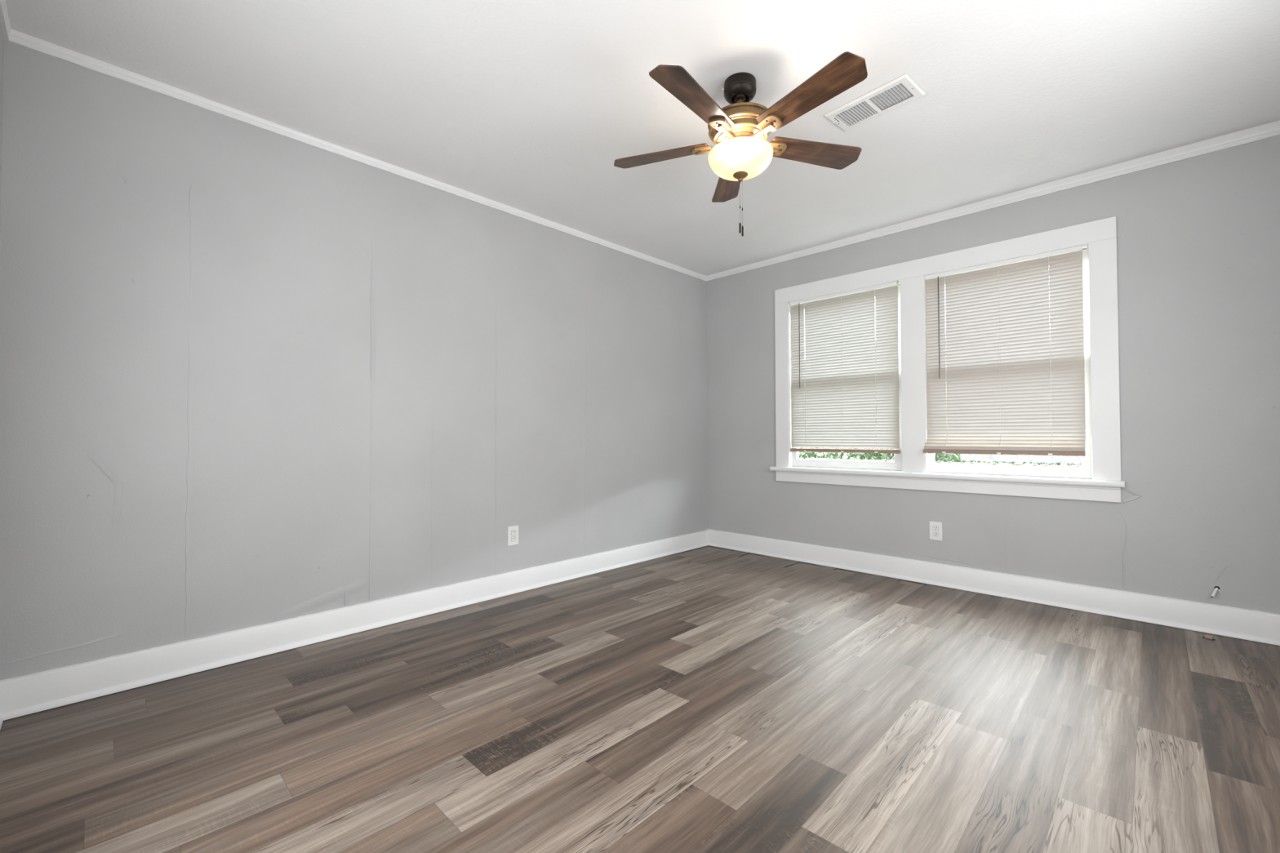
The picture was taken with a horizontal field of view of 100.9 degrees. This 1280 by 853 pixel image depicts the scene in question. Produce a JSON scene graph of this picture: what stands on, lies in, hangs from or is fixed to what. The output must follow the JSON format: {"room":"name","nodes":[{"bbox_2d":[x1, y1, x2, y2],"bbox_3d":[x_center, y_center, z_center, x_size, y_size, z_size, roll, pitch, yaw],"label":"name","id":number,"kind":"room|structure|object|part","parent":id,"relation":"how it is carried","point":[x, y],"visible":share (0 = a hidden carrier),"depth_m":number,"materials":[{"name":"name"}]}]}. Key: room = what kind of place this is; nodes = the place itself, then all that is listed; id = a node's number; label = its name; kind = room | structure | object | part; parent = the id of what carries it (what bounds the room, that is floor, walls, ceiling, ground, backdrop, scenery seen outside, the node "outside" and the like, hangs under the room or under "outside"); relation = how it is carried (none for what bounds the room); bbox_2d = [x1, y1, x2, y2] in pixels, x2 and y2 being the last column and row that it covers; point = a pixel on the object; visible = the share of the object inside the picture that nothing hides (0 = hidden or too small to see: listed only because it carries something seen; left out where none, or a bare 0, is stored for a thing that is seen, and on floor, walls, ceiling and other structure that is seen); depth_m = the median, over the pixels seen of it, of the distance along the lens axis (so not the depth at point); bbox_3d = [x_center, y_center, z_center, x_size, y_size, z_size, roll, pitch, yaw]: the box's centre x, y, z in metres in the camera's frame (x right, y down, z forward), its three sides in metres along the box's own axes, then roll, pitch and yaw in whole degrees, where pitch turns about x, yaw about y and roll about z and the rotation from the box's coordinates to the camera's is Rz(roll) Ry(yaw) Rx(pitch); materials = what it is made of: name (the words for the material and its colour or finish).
{"room":"empty bedroom","nodes":[
{"label":"empty bedroom","id":0,"kind":"room"},
{"bbox_2d":[0,24,4,223],"bbox_3d":[-1.037,-0.263,0.570,3.850,2.620,0.150,-1,-1,44],"label":"wall","id":1,"kind":"structure","parent":0,"point":[2,39],"depth_m":1.85,"materials":[{"name":"grey paint"}]},
{"bbox_2d":[0,715,3,729],"bbox_3d":[-0.972,0.928,0.611,3.550,0.139,0.035,-1,-1,44],"label":"baseboard","id":2,"kind":"structure","parent":1,"relation":"attached to","point":[1,717],"depth_m":1.81,"materials":[{"name":"white paint"}]},
{"bbox_2d":[0,0,10,41],"bbox_3d":[-0.983,-1.434,0.650,3.550,0.073,0.020,-1,-1,44],"label":"trim","id":3,"kind":"structure","parent":1,"relation":"attached to","point":[4,20],"depth_m":1.81,"materials":[{"name":"white paint"}]},
{"bbox_2d":[0,40,707,679],"bbox_3d":[-0.877,-0.211,3.388,0.155,2.620,4.420,-1,-1,44],"label":"wall","id":4,"kind":"structure","parent":0,"point":[251,375],"depth_m":2.45,"materials":[{"name":"grey paint"}]},
{"bbox_2d":[0,529,708,720],"bbox_3d":[-0.812,0.979,3.306,0.035,0.137,4.120,-1,-1,44],"label":"baseboard","id":5,"kind":"structure","parent":4,"relation":"attached to","point":[22,695],"depth_m":2.43,"materials":[{"name":"white paint"}]},
{"bbox_2d":[8,28,706,281],"bbox_3d":[-0.823,-1.385,3.355,0.020,0.073,4.120,-1,-1,44],"label":"trim","id":6,"kind":"structure","parent":4,"relation":"attached to","point":[17,37],"depth_m":2.48,"materials":[{"name":"white paint"}]},
{"bbox_2d":[507,525,518,546],"bbox_3d":[-0.800,0.689,3.337,0.008,0.121,0.077,-1,-1,44],"label":"electrical outlet","id":7,"kind":"object","parent":4,"relation":"attached to","point":[513,531],"visible":1,"depth_m":3.33,"materials":[{"name":"white plastic"}]},
{"bbox_2d":[511,536,515,541],"bbox_3d":[-0.797,0.709,3.334,0.002,0.030,0.036,-1,-1,44],"label":"receptacle","id":8,"kind":"object","parent":7,"relation":"attached to","point":[513,538],"depth_m":3.33,"materials":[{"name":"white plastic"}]},
{"bbox_2d":[511,529,515,535],"bbox_3d":[-0.797,0.669,3.335,0.002,0.030,0.036,-1,-1,44],"label":"receptacle","id":9,"kind":"object","parent":7,"relation":"attached to","point":[513,531],"depth_m":3.33,"materials":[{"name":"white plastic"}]},
{"bbox_2d":[0,545,1279,852],"bbox_3d":[0.471,1.121,2.060,3.900,0.200,4.420,-1,-1,44],"label":"floor","id":10,"kind":"structure","parent":0,"point":[708,699],"depth_m":1.74,"materials":[{"name":"plastic"}]},
{"bbox_2d":[1202,635,1215,640],"bbox_3d":[2.746,1.018,2.552,0.022,0.013,0.042,1,-1,-32],"label":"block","id":11,"kind":"object","parent":10,"relation":"on","point":[1207,637],"visible":1,"depth_m":2.55,"materials":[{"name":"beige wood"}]},
{"bbox_2d":[4,0,1279,275],"bbox_3d":[0.446,-1.497,2.126,3.850,0.162,4.420,-1,-1,44],"label":"ceiling","id":12,"kind":"structure","parent":0,"point":[529,106],"depth_m":2.18,"materials":[{"name":"white paint"}]},
{"bbox_2d":[613,51,867,236],"bbox_3d":[0.399,-1.098,2.136,1.068,0.636,1.052,-1,-1,44],"label":"ceiling fan","id":13,"kind":"object","parent":12,"relation":"hanging from","point":[739,131],"visible":1,"depth_m":2.07,"materials":[{"name":"brown wood"}]},
{"bbox_3d":[0.087,-1.171,2.292,0.433,0.035,0.132,-1,-1,20],"label":"blade","id":14,"kind":"part","parent":13,"relation":"part of","materials":[{"name":"brown wood"}]},
{"bbox_3d":[0.198,-1.179,1.900,0.132,0.035,0.433,-1,-1,38],"label":"blade","id":15,"kind":"part","parent":13,"relation":"part of","materials":[{"name":"brown wood"}]},
{"bbox_3d":[0.260,-1.165,2.230,0.086,0.024,0.068,-1,-1,20],"label":"blade arm","id":16,"kind":"part","parent":13,"relation":"part of","materials":[{"name":"brown metal"}]},
{"bbox_3d":[0.312,-1.168,2.045,0.068,0.024,0.088,-1,-1,44],"label":"blade arm","id":17,"kind":"part","parent":13,"relation":"part of","materials":[{"name":"brown metal"}]},
{"bbox_3d":[0.425,-1.168,2.518,0.132,0.035,0.433,0,-1,2],"label":"blade","id":18,"kind":"part","parent":13,"relation":"part of","materials":[{"name":"brown wood"}]},
{"bbox_3d":[0.411,-0.924,2.175,0.002,0.180,0.003,-1,-1,44],"label":"pull chain","id":19,"kind":"part","parent":13,"relation":"part of","materials":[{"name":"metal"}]},
{"bbox_3d":[0.412,-1.075,2.170,0.263,0.086,0.263,-1,-1,44],"label":"lamp shade","id":20,"kind":"part","parent":13,"relation":"part of","materials":[{"name":"white glass"}]},
{"bbox_3d":[0.420,-0.917,2.166,0.002,0.194,0.003,-1,-1,44],"label":"pull chain","id":21,"kind":"part","parent":13,"relation":"part of","materials":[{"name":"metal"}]},
{"bbox_3d":[0.500,-1.169,2.036,0.068,0.024,0.086,1,-1,-34],"label":"blade arm","id":22,"kind":"part","parent":13,"relation":"part of","materials":[{"name":"brown metal"}]},
{"bbox_3d":[0.568,-1.166,2.214,0.086,0.024,0.068,0,-1,-16],"label":"blade arm","id":23,"kind":"part","parent":13,"relation":"part of","materials":[{"name":"brown metal"}]},
{"bbox_3d":[0.605,-1.180,1.884,0.132,0.035,0.433,1,-1,-34],"label":"blade","id":24,"kind":"part","parent":13,"relation":"part of","materials":[{"name":"brown wood"}]},
{"bbox_3d":[0.745,-1.173,2.267,0.433,0.035,0.132,0,-1,-16],"label":"blade","id":25,"kind":"part","parent":13,"relation":"part of","materials":[{"name":"brown wood"}]},
{"bbox_2d":[824,73,925,131],"bbox_3d":[1.025,-1.418,2.323,0.188,0.056,0.360,1,-1,-41],"label":"ceiling vent","id":26,"kind":"object","parent":12,"relation":"in","point":[860,108],"visible":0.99,"depth_m":2.32,"materials":[{"name":"white metal"}]},
{"bbox_2d":[706,135,1279,613],"bbox_3d":[1.933,-0.214,3.631,3.850,2.620,0.150,-1,-1,44],"label":"wall","id":27,"kind":"structure","parent":0,"point":[1198,237],"depth_m":2.82,"materials":[{"name":"grey paint"}]},
{"bbox_2d":[788,280,902,471],"bbox_3d":[1.573,-0.336,4.019,0.886,1.380,0.187,-1,-1,44],"label":"window","id":28,"kind":"structure","parent":27,"relation":"in","point":[795,461],"depth_m":3.88,"materials":[{"name":"white paint"}]},
{"bbox_2d":[789,281,900,453],"bbox_3d":[1.502,-0.404,3.961,0.821,1.206,0.047,-1,-1,44],"label":"window blind","id":29,"kind":"object","parent":28,"relation":"attached to","point":[837,379],"visible":1,"depth_m":3.94,"materials":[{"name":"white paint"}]},
{"bbox_3d":[1.299,-0.412,4.165,0.002,1.140,0.010,-1,-1,43],"label":"ladder cord","id":30,"kind":"part","parent":29,"relation":"part of","materials":[{"name":"white fabric"}]},
{"bbox_3d":[1.509,-0.417,3.955,0.001,1.140,0.002,-1,-1,35],"label":"ladder cord","id":31,"kind":"part","parent":29,"relation":"part of","materials":[{"name":"white fabric"}]},
{"bbox_3d":[1.510,0.181,3.957,0.821,0.027,0.026,-1,-1,44],"label":"rail","id":32,"kind":"part","parent":29,"relation":"part of","materials":[{"name":"beige plastic"}]},
{"bbox_3d":[1.688,-0.420,3.787,0.002,1.140,0.010,-1,-1,43],"label":"ladder cord","id":33,"kind":"part","parent":29,"relation":"part of","materials":[{"name":"white fabric"}]},
{"bbox_3d":[1.542,-0.035,3.980,0.846,0.702,0.032,-1,-1,44],"label":"sash","id":34,"kind":"part","parent":28,"relation":"part of","materials":[{"name":"white paint"}]},
{"bbox_3d":[1.572,-0.669,4.024,0.846,0.663,0.032,-1,-1,44],"label":"sash","id":35,"kind":"part","parent":28,"relation":"part of","materials":[{"name":"white paint"}]},
{"bbox_2d":[928,521,942,541],"bbox_3d":[1.953,0.691,3.492,0.077,0.121,0.008,-1,-1,44],"label":"electrical outlet","id":36,"kind":"object","parent":27,"relation":"attached to","point":[935,527],"visible":1,"depth_m":3.49,"materials":[{"name":"white plastic"}]},
{"bbox_2d":[932,525,938,530],"bbox_3d":[1.951,0.671,3.490,0.036,0.030,0.002,-1,-1,44],"label":"receptacle","id":37,"kind":"object","parent":36,"relation":"attached to","point":[934,527],"depth_m":3.49,"materials":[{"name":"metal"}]},
{"bbox_2d":[933,531,938,536],"bbox_3d":[1.952,0.710,3.489,0.036,0.030,0.001,-1,-1,44],"label":"receptacle","id":38,"kind":"object","parent":36,"relation":"attached to","point":[935,533],"depth_m":3.49,"materials":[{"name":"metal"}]},
{"bbox_2d":[769,216,1124,502],"bbox_3d":[1.855,-0.352,3.609,2.128,1.558,0.103,-1,-1,44],"label":"trim","id":39,"kind":"structure","parent":27,"relation":"attached to","point":[1105,485],"depth_m":3.38,"materials":[{"name":"white paint"}]},
{"bbox_3d":[1.154,-0.337,4.280,0.116,1.325,0.024,-1,-1,44],"label":"casing","id":40,"kind":"part","parent":39,"relation":"part of","materials":[{"name":"white paint"}]},
{"bbox_3d":[1.860,-0.352,3.595,0.152,1.325,0.024,-1,-1,44],"label":"mullion casing","id":41,"kind":"part","parent":39,"relation":"part of","materials":[{"name":"white paint"}]},
{"bbox_3d":[1.856,0.326,3.597,2.128,0.034,0.103,-1,-1,44],"label":"window stool","id":42,"kind":"part","parent":39,"relation":"part of","materials":[{"name":"white paint"}]},
{"bbox_3d":[2.562,-0.366,2.915,0.118,1.325,0.024,-1,-1,44],"label":"casing","id":43,"kind":"part","parent":39,"relation":"part of","materials":[{"name":"white paint"}]},
{"bbox_2d":[706,120,1279,281],"bbox_3d":[1.877,-1.387,3.598,3.550,0.073,0.020,-1,-1,44],"label":"trim","id":44,"kind":"structure","parent":27,"relation":"attached to","point":[1269,130],"depth_m":3.06,"materials":[{"name":"white paint"}]},
{"bbox_2d":[706,528,1279,645],"bbox_3d":[1.877,0.973,3.549,3.550,0.145,0.035,-1,-1,44],"label":"baseboard","id":45,"kind":"structure","parent":27,"relation":"attached to","point":[1253,625],"depth_m":3.10,"materials":[{"name":"white paint"}]},
{"bbox_2d":[924,244,1092,479],"bbox_3d":[2.289,-0.350,3.324,0.878,1.380,0.187,-1,-1,44],"label":"window","id":46,"kind":"structure","parent":27,"relation":"in","point":[1085,470],"depth_m":3.06,"materials":[{"name":"white paint"}]},
{"bbox_2d":[923,245,1085,456],"bbox_3d":[2.197,-0.423,3.254,0.822,1.197,0.093,-1,-1,44],"label":"window blind","id":47,"kind":"object","parent":46,"relation":"attached to","point":[998,362],"visible":1,"depth_m":3.24,"materials":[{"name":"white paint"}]},
{"bbox_3d":[1.991,-0.427,3.454,0.002,1.141,0.068,-1,-1,44],"label":"ladder cord","id":48,"kind":"part","parent":47,"relation":"part of","materials":[{"name":"white fabric"}]},
{"bbox_3d":[2.201,-0.431,3.244,0.002,1.141,0.059,-1,-1,44],"label":"ladder cord","id":49,"kind":"part","parent":47,"relation":"part of","materials":[{"name":"white fabric"}]},
{"bbox_3d":[2.177,0.157,3.221,0.822,0.027,0.026,-1,-1,44],"label":"rail","id":50,"kind":"part","parent":47,"relation":"part of","materials":[{"name":"beige plastic"}]},
{"bbox_3d":[2.382,-0.435,3.075,0.002,1.141,0.068,-1,-1,44],"label":"ladder cord","id":51,"kind":"part","parent":47,"relation":"part of","materials":[{"name":"white fabric"}]},
{"bbox_3d":[2.258,-0.050,3.285,0.838,0.702,0.032,-1,-1,44],"label":"sash","id":52,"kind":"part","parent":46,"relation":"part of","materials":[{"name":"white paint"}]},
{"bbox_3d":[2.288,-0.684,3.330,0.838,0.663,0.032,-1,-1,44],"label":"sash","id":53,"kind":"part","parent":46,"relation":"part of","materials":[{"name":"white paint"}]},
{"bbox_2d":[1210,584,1222,598],"bbox_3d":[2.836,0.813,2.612,0.068,0.058,0.032,0,-1,-13],"label":"pipe stub","id":54,"kind":"object","parent":27,"relation":"attached to","point":[1216,588],"visible":1,"depth_m":2.61,"materials":[{"name":"metal"}]},
{"label":"outside","id":55,"kind":"structure","parent":0,"visible":0},
{"label":"lawn","id":56,"kind":"structure","parent":55,"visible":0},
{"bbox_2d":[798,412,962,462],"bbox_3d":[3.087,0.619,8.236,3.466,2.361,2.563,-1,-1,44],"label":"shrub","id":57,"kind":"object","parent":56,"relation":"on","point":[868,456],"visible":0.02,"depth_m":7.41,"materials":[{"name":"green plant"}]},
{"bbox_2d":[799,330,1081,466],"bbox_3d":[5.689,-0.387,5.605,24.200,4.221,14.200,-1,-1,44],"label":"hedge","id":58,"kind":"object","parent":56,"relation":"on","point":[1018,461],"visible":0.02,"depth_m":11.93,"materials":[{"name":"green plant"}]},
{"bbox_2d":[880,426,1081,466],"bbox_3d":[6.258,0.621,8.776,4.560,2.382,3.315,-1,-1,44],"label":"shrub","id":59,"kind":"object","parent":56,"relation":"on","point":[1009,460],"visible":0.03,"depth_m":8.17,"materials":[{"name":"green plant"}]},
{"bbox_3d":[6.370,0.977,8.688,2.402,1.624,1.681,-1,-1,44],"label":"stem","id":60,"kind":"part","parent":59,"relation":"part of","materials":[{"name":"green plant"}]}
]}

